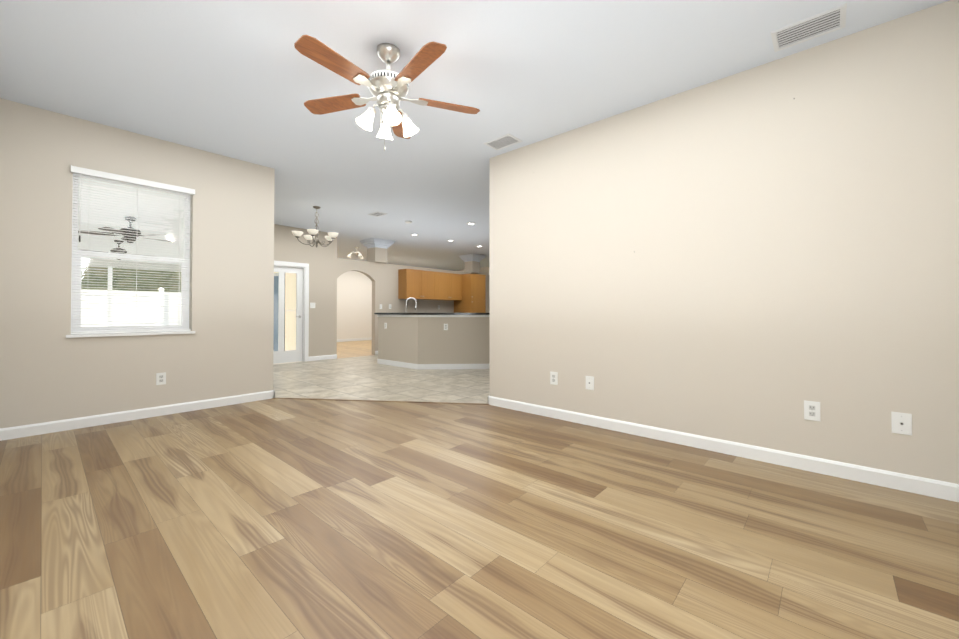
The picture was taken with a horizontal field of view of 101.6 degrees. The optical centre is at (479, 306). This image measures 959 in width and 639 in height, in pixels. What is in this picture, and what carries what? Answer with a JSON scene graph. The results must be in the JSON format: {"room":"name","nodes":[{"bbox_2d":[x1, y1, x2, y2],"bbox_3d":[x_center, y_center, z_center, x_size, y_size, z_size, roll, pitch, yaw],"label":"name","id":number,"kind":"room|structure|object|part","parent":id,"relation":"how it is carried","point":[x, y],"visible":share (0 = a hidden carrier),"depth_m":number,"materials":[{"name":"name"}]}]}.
{"room":"living room","nodes":[
{"label":"living room","id":0,"kind":"room"},
{"bbox_2d":[0,98,274,428],"bbox_3d":[-3.441,-0.312,4.162,0.220,2.900,2.280,-1,-1,42],"label":"wall","id":1,"kind":"structure","parent":0,"point":[49,371],"depth_m":3.85,"materials":[{"name":"beige paint"}]},
{"bbox_2d":[66,165,194,337],"bbox_3d":[-3.524,-0.505,4.011,0.211,1.588,0.980,-1,-1,42],"label":"window","id":2,"kind":"structure","parent":1,"relation":"in","point":[77,330],"depth_m":3.95,"materials":[{"name":"white plastic"}]},
{"bbox_3d":[-3.507,0.275,3.986,0.137,0.026,0.980,-1,-1,42],"label":"sill","id":3,"kind":"part","parent":2,"relation":"part of","materials":[{"name":"white wood"}]},
{"bbox_2d":[156,372,165,384],"bbox_3d":[-3.336,0.753,4.095,0.008,0.125,0.080,-1,-1,42],"label":"outlet","id":4,"kind":"object","parent":1,"relation":"attached to","point":[160,378],"visible":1,"depth_m":4.09,"materials":[{"name":"white plastic"}]},
{"bbox_2d":[327,340,371,359],"bbox_3d":[-2.676,1.267,13.251,4.600,0.030,7.800,-1,-1,42],"label":"floor","id":5,"kind":"structure","parent":0,"point":[348,349],"depth_m":11.26,"materials":[{"name":"brown wood"}]},
{"bbox_2d":[337,271,371,338],"bbox_3d":[-4.446,-0.178,14.852,0.150,2.900,8.100,-1,-1,42],"label":"wall","id":6,"kind":"structure","parent":0,"point":[354,304],"depth_m":14.51,"materials":[{"name":"white paint"}]},
{"bbox_2d":[337,337,371,341],"bbox_3d":[-4.385,1.221,14.780,0.014,0.100,7.800,-1,-1,42],"label":"baseboard","id":7,"kind":"structure","parent":6,"relation":"attached to","point":[353,339],"depth_m":14.49,"materials":[{"name":"white wood"}]},
{"bbox_2d":[273,355,489,402],"bbox_3d":[-0.149,1.206,8.276,5.800,0.028,9.150,-1,-1,42],"label":"floor","id":8,"kind":"structure","parent":0,"point":[362,378],"depth_m":6.02,"materials":[{"name":"beige tile"}]},
{"bbox_2d":[378,313,489,368],"bbox_3d":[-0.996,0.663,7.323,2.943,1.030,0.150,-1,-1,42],"label":"kitchen peninsula","id":9,"kind":"object","parent":8,"relation":"on","point":[418,341],"depth_m":7.43,"materials":[{"name":"beige paint"}]},
{"bbox_2d":[418,313,489,316],"bbox_3d":[-0.450,0.137,7.957,3.036,0.038,1.914,-1,-1,42],"label":"countertop","id":10,"kind":"structure","parent":9,"relation":"on","point":[419,314],"depth_m":7.39,"materials":[{"name":"black stone"}]},
{"bbox_2d":[405,297,416,312],"bbox_3d":[-1.436,0.039,8.113,0.212,0.473,0.180,-1,-1,42],"label":"faucet","id":11,"kind":"object","parent":10,"relation":"on","point":[410,297],"depth_m":8.10,"materials":[{"name":"silver metal"}]},
{"bbox_2d":[454,274,485,312],"bbox_3d":[-0.285,0.130,11.920,0.756,2.210,0.660,-1,-1,42],"label":"pantry cabinet","id":12,"kind":"object","parent":8,"relation":"on","point":[473,300],"visible":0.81,"depth_m":11.65,"materials":[{"name":"brown wood"}]},
{"bbox_2d":[274,224,489,356],"bbox_3d":[-2.270,-0.234,10.385,0.150,2.900,8.860,-1,-1,42],"label":"wall","id":13,"kind":"structure","parent":0,"point":[320,260],"depth_m":9.00,"materials":[{"name":"beige paint"}]},
{"bbox_2d":[273,260,308,361],"bbox_3d":[-4.149,0.117,8.265,0.169,2.145,1.010,-1,-1,42],"label":"french door","id":14,"kind":"structure","parent":13,"relation":"in","point":[305,338],"depth_m":8.53,"materials":[{"name":"white wood"}]},
{"bbox_3d":[-4.153,0.101,8.269,0.006,1.658,0.556,-1,-1,42],"label":"glass","id":15,"kind":"part","parent":14,"relation":"part of","materials":[{"name":"clear glass"}]},
{"bbox_2d":[273,266,302,363],"bbox_3d":[-4.133,0.164,8.249,0.102,2.026,0.796,-1,-1,42],"label":"door leaf","id":16,"kind":"structure","parent":14,"relation":"attached to","point":[281,355],"depth_m":8.30,"materials":[{"name":"white wood"}]},
{"bbox_2d":[309,354,336,360],"bbox_3d":[-3.535,1.147,8.830,0.014,0.100,0.660,-1,-1,42],"label":"baseboard","id":17,"kind":"structure","parent":13,"relation":"attached to","point":[322,357],"depth_m":8.83,"materials":[{"name":"white wood"}]},
{"bbox_2d":[359,238,394,262],"bbox_3d":[-2.617,-1.409,10.012,0.640,0.560,0.640,-1,-1,42],"label":"column","id":18,"kind":"structure","parent":13,"relation":"on","point":[376,249],"depth_m":9.87,"materials":[{"name":"beige paint"}]},
{"bbox_2d":[398,269,437,299],"bbox_3d":[-1.668,-0.600,10.687,0.349,0.780,1.087,-1,-1,42],"label":"upper cabinet","id":19,"kind":"object","parent":13,"relation":"attached to","point":[423,284],"depth_m":10.44,"materials":[{"name":"brown wood"}]},
{"bbox_2d":[438,273,461,300],"bbox_3d":[-1.023,-0.591,11.409,0.349,0.780,1.086,-1,-1,42],"label":"upper cabinet","id":20,"kind":"object","parent":13,"relation":"attached to","point":[449,284],"depth_m":11.32,"materials":[{"name":"brown wood"}]},
{"bbox_2d":[458,254,485,272],"bbox_3d":[-0.237,-1.376,12.674,0.640,0.560,0.640,-1,-1,42],"label":"column","id":21,"kind":"structure","parent":13,"relation":"on","point":[471,263],"depth_m":12.53,"materials":[{"name":"beige paint"}]},
{"bbox_2d":[453,267,488,274],"bbox_3d":[-0.082,-0.161,16.283,4.450,2.900,0.150,-1,-1,42],"label":"wall","id":22,"kind":"structure","parent":0,"point":[484,270],"depth_m":15.98,"materials":[{"name":"white paint"}]},
{"bbox_2d":[0,0,949,270],"bbox_3d":[-0.722,-1.768,8.497,14.200,0.120,12.640,-1,-1,42],"label":"ceiling","id":23,"kind":"structure","parent":0,"point":[242,80],"depth_m":3.00,"materials":[{"name":"white paint"}]},
{"bbox_2d":[292,206,338,247],"bbox_3d":[-2.833,-1.374,6.773,0.727,0.710,0.752,-1,-1,42],"label":"dining chandelier","id":24,"kind":"object","parent":23,"relation":"hanging from","point":[332,236],"visible":1,"depth_m":6.71,"materials":[{"name":"grey metal"}]},
{"bbox_2d":[347,247,362,258],"bbox_3d":[-3.392,-1.517,10.925,0.458,0.322,0.484,-1,-1,42],"label":"light","id":25,"kind":"object","parent":23,"relation":"attached to","point":[360,256],"visible":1,"depth_m":10.88,"materials":[{"name":"white glass"}]},
{"bbox_2d":[368,211,386,216],"bbox_3d":[-1.892,-1.718,7.248,0.320,0.010,0.220,-1,-1,42],"label":"ceiling vent","id":26,"kind":"object","parent":23,"relation":"in","point":[377,214],"visible":1,"depth_m":7.25,"materials":[{"name":"white metal"}]},
{"bbox_2d":[294,35,479,150],"bbox_3d":[-0.635,-1.441,2.675,1.273,0.678,1.266,-1,-1,42],"label":"room ceiling fan","id":27,"kind":"object","parent":23,"relation":"hanging from","point":[388,89],"visible":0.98,"depth_m":2.62,"materials":[{"name":"brown wood"}]},
{"bbox_2d":[483,134,522,150],"bbox_3d":[0.250,-1.756,4.176,0.350,0.010,0.240,-1,-1,42],"label":"ceiling vent","id":28,"kind":"object","parent":23,"relation":"in","point":[502,142],"visible":0.98,"depth_m":4.17,"materials":[{"name":"white metal"}]},
{"bbox_2d":[771,3,846,51],"bbox_3d":[2.104,-1.777,2.506,0.360,0.010,0.255,-1,-1,42],"label":"ceiling vent","id":29,"kind":"object","parent":23,"relation":"in","point":[814,26],"visible":0.98,"depth_m":2.49,"materials":[{"name":"white metal"}]},
{"bbox_2d":[0,398,958,638],"bbox_3d":[-0.607,1.130,2.656,5.990,0.020,3.840,-1,-1,42],"label":"floor","id":30,"kind":"structure","parent":0,"point":[272,518],"depth_m":1.90,"materials":[{"name":"brown wood"}]},
{"bbox_2d":[274,397,488,404],"bbox_3d":[-1.241,1.143,4.753,2.738,0.006,0.040,0,-1,7],"label":"transition strip","id":31,"kind":"object","parent":30,"relation":"on","point":[382,401],"visible":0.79,"depth_m":4.73,"materials":[{"name":"brown wood"}]},
{"bbox_2d":[489,0,958,483],"bbox_3d":[1.562,-0.321,3.412,3.740,2.900,0.150,-1,-1,42],"label":"wall","id":32,"kind":"structure","parent":0,"point":[757,255],"depth_m":2.86,"materials":[{"name":"beige paint"}]},
{"bbox_2d":[550,371,557,384],"bbox_3d":[0.761,0.732,4.007,0.085,0.130,0.008,-1,-1,42],"label":"electrical outlet","id":33,"kind":"object","parent":32,"relation":"attached to","point":[553,378],"visible":1,"depth_m":4.00,"materials":[{"name":"white plastic"}]},
{"bbox_2d":[586,376,593,389],"bbox_3d":[1.052,0.728,3.741,0.085,0.130,0.018,-1,-1,42],"label":"outlet","id":34,"kind":"object","parent":32,"relation":"attached to","point":[589,382],"visible":1,"depth_m":3.74,"materials":[{"name":"white plastic"}]},
{"bbox_2d":[804,400,820,421],"bbox_3d":[2.266,0.708,2.662,0.085,0.130,0.008,-1,-1,42],"label":"electrical outlet","id":35,"kind":"object","parent":32,"relation":"attached to","point":[811,410],"visible":1,"depth_m":2.66,"materials":[{"name":"white plastic"}]},
{"bbox_2d":[891,412,911,435],"bbox_3d":[2.573,0.711,2.381,0.085,0.130,0.018,-1,-1,42],"label":"outlet","id":36,"kind":"object","parent":32,"relation":"attached to","point":[901,423],"visible":1,"depth_m":2.38,"materials":[{"name":"white plastic"}]},
{"bbox_3d":[-5.381,-0.234,10.357,4.450,2.900,0.150,-1,-1,42],"label":"wall","id":37,"kind":"structure","parent":0,"visible":0},
{"bbox_2d":[274,272,295,350],"bbox_3d":[-5.497,-0.145,10.338,4.600,2.720,0.029,-1,-1,42],"label":"cladding","id":38,"kind":"object","parent":37,"relation":"attached to","point":[292,285],"depth_m":9.52,"materials":[{"name":"beige paint"}]},
{"bbox_2d":[273,273,278,350],"bbox_3d":[-5.783,0.178,10.539,2.300,2.080,0.044,-1,-1,42],"label":"sliding door","id":39,"kind":"structure","parent":38,"relation":"attached to","point":[275,343],"depth_m":10.00,"materials":[{"name":"white"}]},
{"bbox_3d":[-1.962,-0.348,1.211,6.360,2.900,0.150,-1,-1,42],"label":"wall","id":40,"kind":"structure","parent":0,"visible":0},
{"bbox_2d":[0,390,274,440],"bbox_3d":[-3.339,1.088,4.083,0.014,0.100,2.264,-1,-1,42],"label":"baseboard","id":41,"kind":"structure","parent":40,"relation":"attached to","point":[102,419],"depth_m":3.87,"materials":[{"name":"white wood"}]},
{"bbox_2d":[488,395,958,501],"bbox_3d":[1.491,1.078,3.348,3.724,0.100,0.014,-1,-1,42],"label":"baseboard","id":42,"kind":"structure","parent":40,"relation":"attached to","point":[916,484],"depth_m":2.84,"materials":[{"name":"white wood"}]},
{"label":"outside","id":43,"kind":"structure","parent":0,"visible":0},
{"bbox_3d":[-10.322,1.184,5.232,11.490,0.056,14.050,-1,-1,42],"label":"lanai","id":44,"kind":"object","parent":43,"visible":0},
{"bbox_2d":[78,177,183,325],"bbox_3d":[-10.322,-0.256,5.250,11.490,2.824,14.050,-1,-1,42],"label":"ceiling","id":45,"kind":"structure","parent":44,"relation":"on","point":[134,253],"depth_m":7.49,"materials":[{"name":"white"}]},
{"bbox_2d":[82,240,147,259],"bbox_3d":[-8.249,-1.302,8.933,1.239,0.440,1.284,-1,-1,42],"label":"fan","id":46,"kind":"object","parent":45,"relation":"hanging from","point":[117,249],"depth_m":8.89,"materials":[{"name":"grey metal"}]},
{"bbox_2d":[78,217,172,242],"bbox_3d":[-6.101,-1.329,6.825,1.229,0.440,1.286,-1,-1,42],"label":"fan","id":47,"kind":"object","parent":45,"relation":"hanging from","point":[115,231],"depth_m":6.70,"materials":[{"name":"grey metal"}]},
{"bbox_3d":[-15.179,1.417,20.270,90.000,0.085,90.000,-1,-1,42],"label":"lawn","id":48,"kind":"structure","parent":43,"visible":0},
{"bbox_2d":[81,265,180,325],"bbox_3d":[-14.023,-1.704,14.941,5.922,7.761,40.229,-1,-1,42],"label":"trees","id":49,"kind":"object","parent":48,"relation":"on","point":[175,281],"depth_m":14.47,"materials":[{"name":"green plant"}]},
{"bbox_2d":[81,288,180,326],"bbox_3d":[-12.131,0.287,12.891,0.190,1.990,31.230,-1,-1,42],"label":"fence","id":50,"kind":"object","parent":48,"relation":"on","point":[123,312],"depth_m":13.26,"materials":[{"name":"white plastic"}]}
]}

